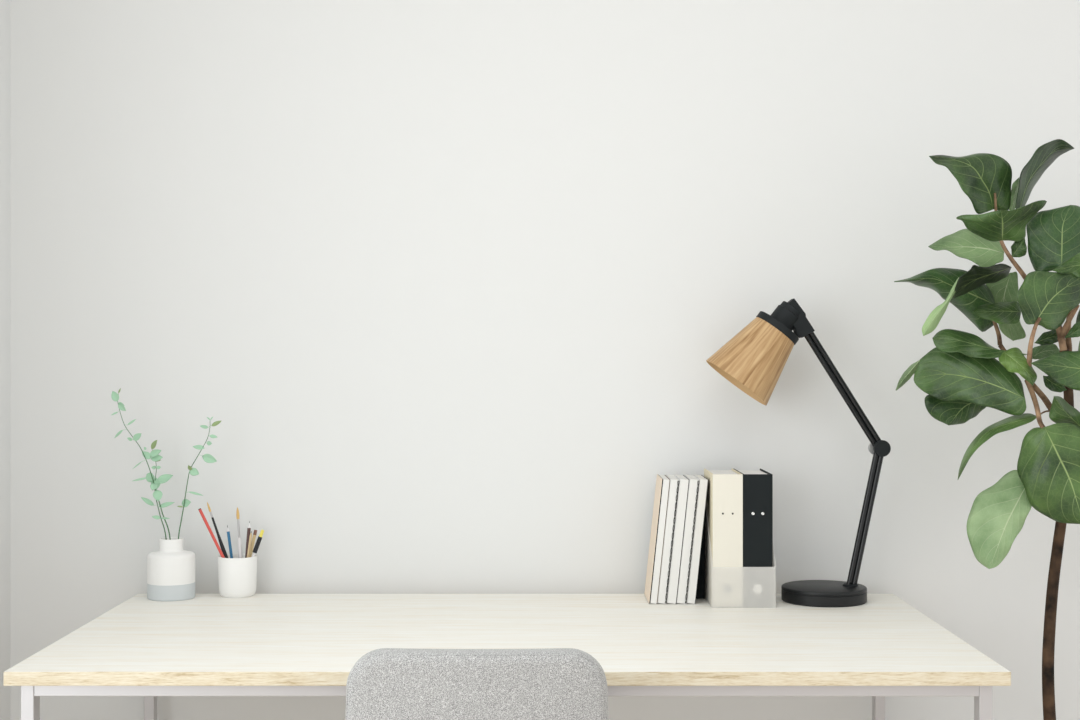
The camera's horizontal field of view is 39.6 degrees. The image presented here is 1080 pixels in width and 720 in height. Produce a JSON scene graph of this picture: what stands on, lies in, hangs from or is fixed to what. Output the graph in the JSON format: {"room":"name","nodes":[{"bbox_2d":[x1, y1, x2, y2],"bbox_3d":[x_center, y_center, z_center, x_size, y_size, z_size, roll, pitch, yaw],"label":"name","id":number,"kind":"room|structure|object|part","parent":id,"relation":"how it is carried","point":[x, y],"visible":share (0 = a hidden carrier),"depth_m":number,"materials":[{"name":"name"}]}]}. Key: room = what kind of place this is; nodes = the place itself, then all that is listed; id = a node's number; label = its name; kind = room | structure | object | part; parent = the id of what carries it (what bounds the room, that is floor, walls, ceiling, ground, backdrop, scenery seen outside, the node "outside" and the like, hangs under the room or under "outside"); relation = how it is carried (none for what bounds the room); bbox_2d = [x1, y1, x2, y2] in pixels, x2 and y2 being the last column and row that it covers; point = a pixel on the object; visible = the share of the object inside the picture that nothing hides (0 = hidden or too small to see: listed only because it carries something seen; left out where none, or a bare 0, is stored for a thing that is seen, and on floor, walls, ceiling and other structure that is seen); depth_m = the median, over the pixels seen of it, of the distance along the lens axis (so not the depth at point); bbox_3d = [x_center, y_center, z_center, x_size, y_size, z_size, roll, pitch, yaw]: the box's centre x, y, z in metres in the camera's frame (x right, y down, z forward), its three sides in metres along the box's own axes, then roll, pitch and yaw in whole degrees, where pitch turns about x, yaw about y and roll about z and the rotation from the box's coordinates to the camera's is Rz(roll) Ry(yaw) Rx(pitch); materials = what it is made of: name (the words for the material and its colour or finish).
{"room":"home office","nodes":[
{"label":"home office","id":0,"kind":"room"},
{"bbox_2d":[0,0,9,719],"bbox_3d":[-1.185,-0.105,0.007,0.100,2.700,6.415,0,0,0],"label":"wall","id":1,"kind":"structure","parent":0,"point":[4,4],"depth_m":3.18,"materials":[{"name":"white paint"}]},
{"bbox_2d":[10,0,1079,719],"bbox_3d":[0.882,-0.105,3.265,4.235,2.700,0.100,0,0,0],"label":"wall","id":2,"kind":"structure","parent":0,"point":[450,287],"depth_m":3.21,"materials":[{"name":"white paint"}]},
{"bbox_3d":[0.882,1.295,0.057,4.235,0.100,6.515,0,0,0],"label":"floor","id":3,"kind":"structure","parent":0,"visible":0},
{"bbox_2d":[345,648,608,719],"bbox_3d":[-0.092,0.836,2.429,0.410,0.823,0.524,0,0,0],"label":"upholstered chair","id":4,"kind":"object","parent":3,"relation":"on","point":[384,683],"visible":1,"depth_m":2.17,"materials":[{"name":"grey fabric"}]},
{"bbox_2d":[3,594,1010,719],"bbox_3d":[-0.052,0.870,2.780,1.600,0.750,0.798,0,0,0],"label":"desk","id":5,"kind":"object","parent":3,"relation":"on","point":[203,644],"visible":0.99,"depth_m":2.61,"materials":[{"name":"beige wood"}]},
{"bbox_3d":[-0.818,0.881,2.408,0.022,0.728,0.030,0,0,0],"label":"leg","id":6,"kind":"part","parent":5,"relation":"part of","materials":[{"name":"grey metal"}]},
{"bbox_3d":[-0.818,0.881,3.152,0.022,0.728,0.030,0,0,0],"label":"leg","id":7,"kind":"part","parent":5,"relation":"part of","materials":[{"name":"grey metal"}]},
{"bbox_2d":[147,537,194,600],"bbox_3d":[-0.767,0.433,3.123,0.097,0.124,0.097,0,0,0],"label":"bud vase","id":8,"kind":"object","parent":5,"relation":"on","point":[170,569],"visible":1,"depth_m":3.08,"materials":[{"name":"white ceramic"}]},
{"bbox_2d":[111,388,174,539],"bbox_3d":[-0.825,0.269,3.117,0.129,0.422,0.029,0,0,-7],"label":"eucalyptus sprig","id":9,"kind":"object","parent":8,"relation":"in","point":[157,494],"visible":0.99,"depth_m":3.11,"materials":[{"name":"green plant"}]},
{"bbox_2d":[142,440,172,539],"bbox_3d":[-0.797,0.323,3.126,0.063,0.314,0.020,0,0,-8],"label":"eucalyptus sprig","id":10,"kind":"object","parent":8,"relation":"in","point":[153,455],"visible":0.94,"depth_m":3.12,"materials":[{"name":"green plant"}]},
{"bbox_3d":[-0.787,0.336,3.131,0.036,0.289,0.014,0,0,9],"label":"stem","id":11,"kind":"part","parent":10,"relation":"part of","materials":[{"name":"green plant"}]},
{"bbox_2d":[177,417,220,538],"bbox_3d":[-0.711,0.298,3.107,0.103,0.363,0.035,0,0,0],"label":"eucalyptus sprig","id":12,"kind":"object","parent":8,"relation":"in","point":[208,458],"visible":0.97,"depth_m":3.11,"materials":[{"name":"green plant"}]},
{"bbox_3d":[-0.723,0.303,3.111,0.083,0.354,0.008,0,0,14],"label":"stem","id":13,"kind":"part","parent":12,"relation":"part of","materials":[{"name":"green plant"}]},
{"bbox_2d":[218,553,256,597],"bbox_3d":[-0.635,0.453,3.152,0.082,0.084,0.082,0,0,0],"label":"pencil cup","id":14,"kind":"object","parent":5,"relation":"on","point":[237,577],"visible":0.93,"depth_m":3.12,"materials":[{"name":"white ceramic"}]},
{"bbox_2d":[198,508,224,557],"bbox_3d":[-0.685,0.363,3.131,0.059,0.106,0.006,0,0,11],"label":"pencil","id":15,"kind":"object","parent":14,"relation":"in","point":[200,510],"visible":1,"depth_m":3.13,"materials":[{"name":"red paint"}]},
{"bbox_2d":[207,502,227,557],"bbox_3d":[-0.663,0.393,3.140,0.073,0.190,0.009,0,0,16],"label":"brush","id":16,"kind":"object","parent":14,"relation":"in","point":[209,509],"visible":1,"depth_m":3.14,"materials":[{"name":"brown"}]},
{"bbox_3d":[-0.658,0.408,3.139,0.063,0.158,0.009,0,0,16],"label":"handle","id":17,"kind":"part","parent":16,"relation":"part of","materials":[{"name":"black wood"}]},
{"bbox_2d":[227,525,232,557],"bbox_3d":[-0.647,0.417,3.152,0.022,0.141,0.006,0,0,-25],"label":"pencil","id":18,"kind":"object","parent":14,"relation":"in","point":[228,531],"visible":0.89,"depth_m":3.15,"materials":[{"name":"blue wood"}]},
{"bbox_2d":[236,507,241,557],"bbox_3d":[-0.630,0.398,3.152,0.020,0.178,0.009,0,0,32],"label":"brush","id":19,"kind":"object","parent":14,"relation":"in","point":[237,511],"visible":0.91,"depth_m":3.15,"materials":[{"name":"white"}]},
{"bbox_3d":[-0.629,0.430,3.151,0.017,0.114,0.009,0,0,32],"label":"handle","id":20,"kind":"part","parent":19,"relation":"part of","materials":[{"name":"white paint"}]},
{"bbox_2d":[245,521,250,557],"bbox_3d":[-0.617,0.413,3.154,0.018,0.148,0.007,0,0,-36],"label":"pencil","id":21,"kind":"object","parent":14,"relation":"in","point":[249,527],"visible":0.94,"depth_m":3.15,"materials":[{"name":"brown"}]},
{"bbox_2d":[247,531,251,557],"bbox_3d":[-0.614,0.423,3.141,0.022,0.128,0.005,0,0,-28],"label":"pencil","id":22,"kind":"object","parent":14,"relation":"in","point":[250,536],"visible":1,"depth_m":3.14,"materials":[{"name":"beige wood"}]},
{"bbox_2d":[249,530,256,556],"bbox_3d":[-0.613,0.423,3.160,0.036,0.129,0.007,0,0,-26],"label":"pencil","id":23,"kind":"object","parent":14,"relation":"in","point":[255,531],"visible":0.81,"depth_m":3.16,"materials":[{"name":"brown wood"}]},
{"bbox_2d":[252,530,263,556],"bbox_3d":[-0.604,0.421,3.138,0.053,0.132,0.009,0,0,-9],"label":"marker pen","id":24,"kind":"object","parent":14,"relation":"in","point":[259,539],"visible":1,"depth_m":3.14,"materials":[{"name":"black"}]},
{"bbox_3d":[-0.053,0.527,2.408,1.508,0.020,0.030,0,0,0],"label":"rail","id":25,"kind":"part","parent":5,"relation":"part of","materials":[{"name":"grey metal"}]},
{"bbox_2d":[644,474,669,603],"bbox_3d":[0.242,0.368,3.104,0.044,0.254,0.129,0,0,0],"label":"notebook","id":26,"kind":"object","parent":5,"relation":"on","point":[662,481],"visible":1,"depth_m":3.04,"materials":[{"name":"beige paper"}]},
{"bbox_2d":[657,474,678,603],"bbox_3d":[0.260,0.368,3.103,0.044,0.254,0.131,0,0,0],"label":"notebook","id":27,"kind":"object","parent":5,"relation":"on","point":[674,481],"visible":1,"depth_m":3.04,"materials":[{"name":"white paper"}]},
{"bbox_3d":[0.268,0.368,3.038,0.030,0.249,0.003,0,0,0],"label":"binding cord","id":28,"kind":"part","parent":27,"relation":"part of","materials":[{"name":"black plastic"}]},
{"bbox_2d":[667,474,688,603],"bbox_3d":[0.280,0.368,3.104,0.046,0.254,0.129,0,0,0],"label":"notebook","id":29,"kind":"object","parent":5,"relation":"on","point":[683,481],"visible":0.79,"depth_m":3.04,"materials":[{"name":"white paper"}]},
{"bbox_2d":[677,474,698,603],"bbox_3d":[0.300,0.368,3.103,0.046,0.254,0.131,0,0,0],"label":"notebook","id":30,"kind":"object","parent":5,"relation":"on","point":[693,489],"visible":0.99,"depth_m":3.04,"materials":[{"name":"white paper"}]},
{"bbox_3d":[0.308,0.368,3.038,0.030,0.249,0.003,0,0,0],"label":"binding cord","id":31,"kind":"part","parent":30,"relation":"part of","materials":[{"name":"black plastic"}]},
{"bbox_2d":[687,474,707,603],"bbox_3d":[0.319,0.368,3.104,0.044,0.254,0.129,0,0,0],"label":"notebook","id":32,"kind":"object","parent":5,"relation":"on","point":[703,482],"visible":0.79,"depth_m":3.04,"materials":[{"name":"white paper"}]},
{"bbox_2d":[696,517,704,598],"bbox_3d":[0.330,0.393,3.136,0.024,0.205,0.057,0,0,0],"label":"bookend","id":33,"kind":"object","parent":5,"relation":"on","point":[700,594],"visible":0.28,"depth_m":3.11,"materials":[{"name":"black metal"}]},
{"bbox_2d":[705,502,775,607],"bbox_3d":[0.407,0.393,3.079,0.128,0.205,0.165,0,0,0],"label":"file box","id":34,"kind":"object","parent":5,"relation":"on","point":[725,587],"visible":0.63,"depth_m":3.00,"materials":[{"name":"white plastic"}]},
{"bbox_3d":[0.344,0.393,3.079,0.002,0.205,0.165,0,0,0],"label":"panel","id":35,"kind":"part","parent":34,"relation":"part of","materials":[{"name":"white plastic"}]},
{"bbox_2d":[704,469,742,566],"bbox_3d":[0.376,0.361,3.078,0.060,0.264,0.159,0,0,0],"label":"ring binder","id":36,"kind":"object","parent":34,"relation":"in","point":[724,499],"visible":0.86,"depth_m":3.00,"materials":[{"name":"beige cardboard"}]},
{"bbox_3d":[0.407,0.454,2.997,0.124,0.082,0.002,0,0,0],"label":"panel","id":37,"kind":"part","parent":34,"relation":"part of","materials":[{"name":"white plastic"}]},
{"bbox_2d":[734,469,772,566],"bbox_3d":[0.436,0.361,3.078,0.059,0.264,0.160,0,0,0],"label":"ring binder","id":38,"kind":"object","parent":34,"relation":"in","point":[757,484],"visible":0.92,"depth_m":3.00,"materials":[{"name":"black cardboard"}]},
{"bbox_3d":[0.470,0.393,3.079,0.002,0.205,0.165,0,0,0],"label":"panel","id":39,"kind":"part","parent":34,"relation":"part of","materials":[{"name":"white plastic"}]},
{"bbox_2d":[706,299,890,606],"bbox_3d":[0.530,0.184,3.085,0.376,0.621,0.173,0,0,0],"label":"desk lamp","id":40,"kind":"object","parent":5,"relation":"on","point":[755,358],"visible":1,"depth_m":3.06,"materials":[{"name":"black metal"}]},
{"bbox_3d":[0.432,0.003,3.083,0.180,0.182,0.154,0,0,0],"label":"lamp shade","id":41,"kind":"part","parent":40,"relation":"part of","materials":[{"name":"brown wood"}]},
{"bbox_2d":[771,301,799,330],"bbox_3d":[0.505,-0.088,3.085,0.068,0.067,0.054,0,0,0],"label":"joint","id":42,"kind":"object","parent":40,"relation":"attached to","point":[788,313],"depth_m":3.06,"materials":[{"name":"black plastic"}]},
{"bbox_3d":[0.620,0.054,3.084,0.176,0.264,0.012,0,0,0],"label":"arm","id":43,"kind":"part","parent":40,"relation":"part of","materials":[{"name":"black metal"}]},
{"bbox_2d":[843,583,857,586],"bbox_3d":[0.638,0.463,3.085,0.031,0.004,0.031,0,0,0],"label":"socket","id":44,"kind":"object","parent":40,"relation":"attached to","point":[844,584],"depth_m":3.08,"materials":[{"name":"black plastic"}]},
{"bbox_3d":[0.669,0.328,3.085,0.082,0.298,0.011,0,0,0],"label":"arm","id":45,"kind":"part","parent":40,"relation":"part of","materials":[{"name":"black metal"}]},
{"bbox_2d":[868,443,873,453],"bbox_3d":[0.693,0.182,3.098,0.028,0.028,0.010,0,0,0],"label":"washer","id":46,"kind":"object","parent":40,"relation":"in","point":[871,445],"depth_m":3.09,"materials":[{"name":"grey metal"}]},
{"bbox_3d":[0.701,0.181,3.072,0.034,0.034,0.012,0,0,0],"label":"joint knob","id":47,"kind":"part","parent":40,"relation":"part of","materials":[{"name":"black plastic"}]},
{"bbox_3d":[0.712,0.881,3.152,0.022,0.728,0.030,0,0,0],"label":"leg","id":48,"kind":"part","parent":5,"relation":"part of","materials":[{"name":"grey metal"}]},
{"bbox_3d":[0.712,0.881,2.408,0.022,0.728,0.030,0,0,0],"label":"leg","id":49,"kind":"part","parent":5,"relation":"part of","materials":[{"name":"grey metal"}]},
{"bbox_2d":[894,139,1079,719],"bbox_3d":[0.967,0.416,2.784,0.580,1.659,0.340,0,0,-20],"label":"fiddle leaf fig","id":50,"kind":"object","parent":3,"relation":"on","point":[962,376],"visible":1,"depth_m":2.78,"materials":[{"name":"green plant"}]}
]}

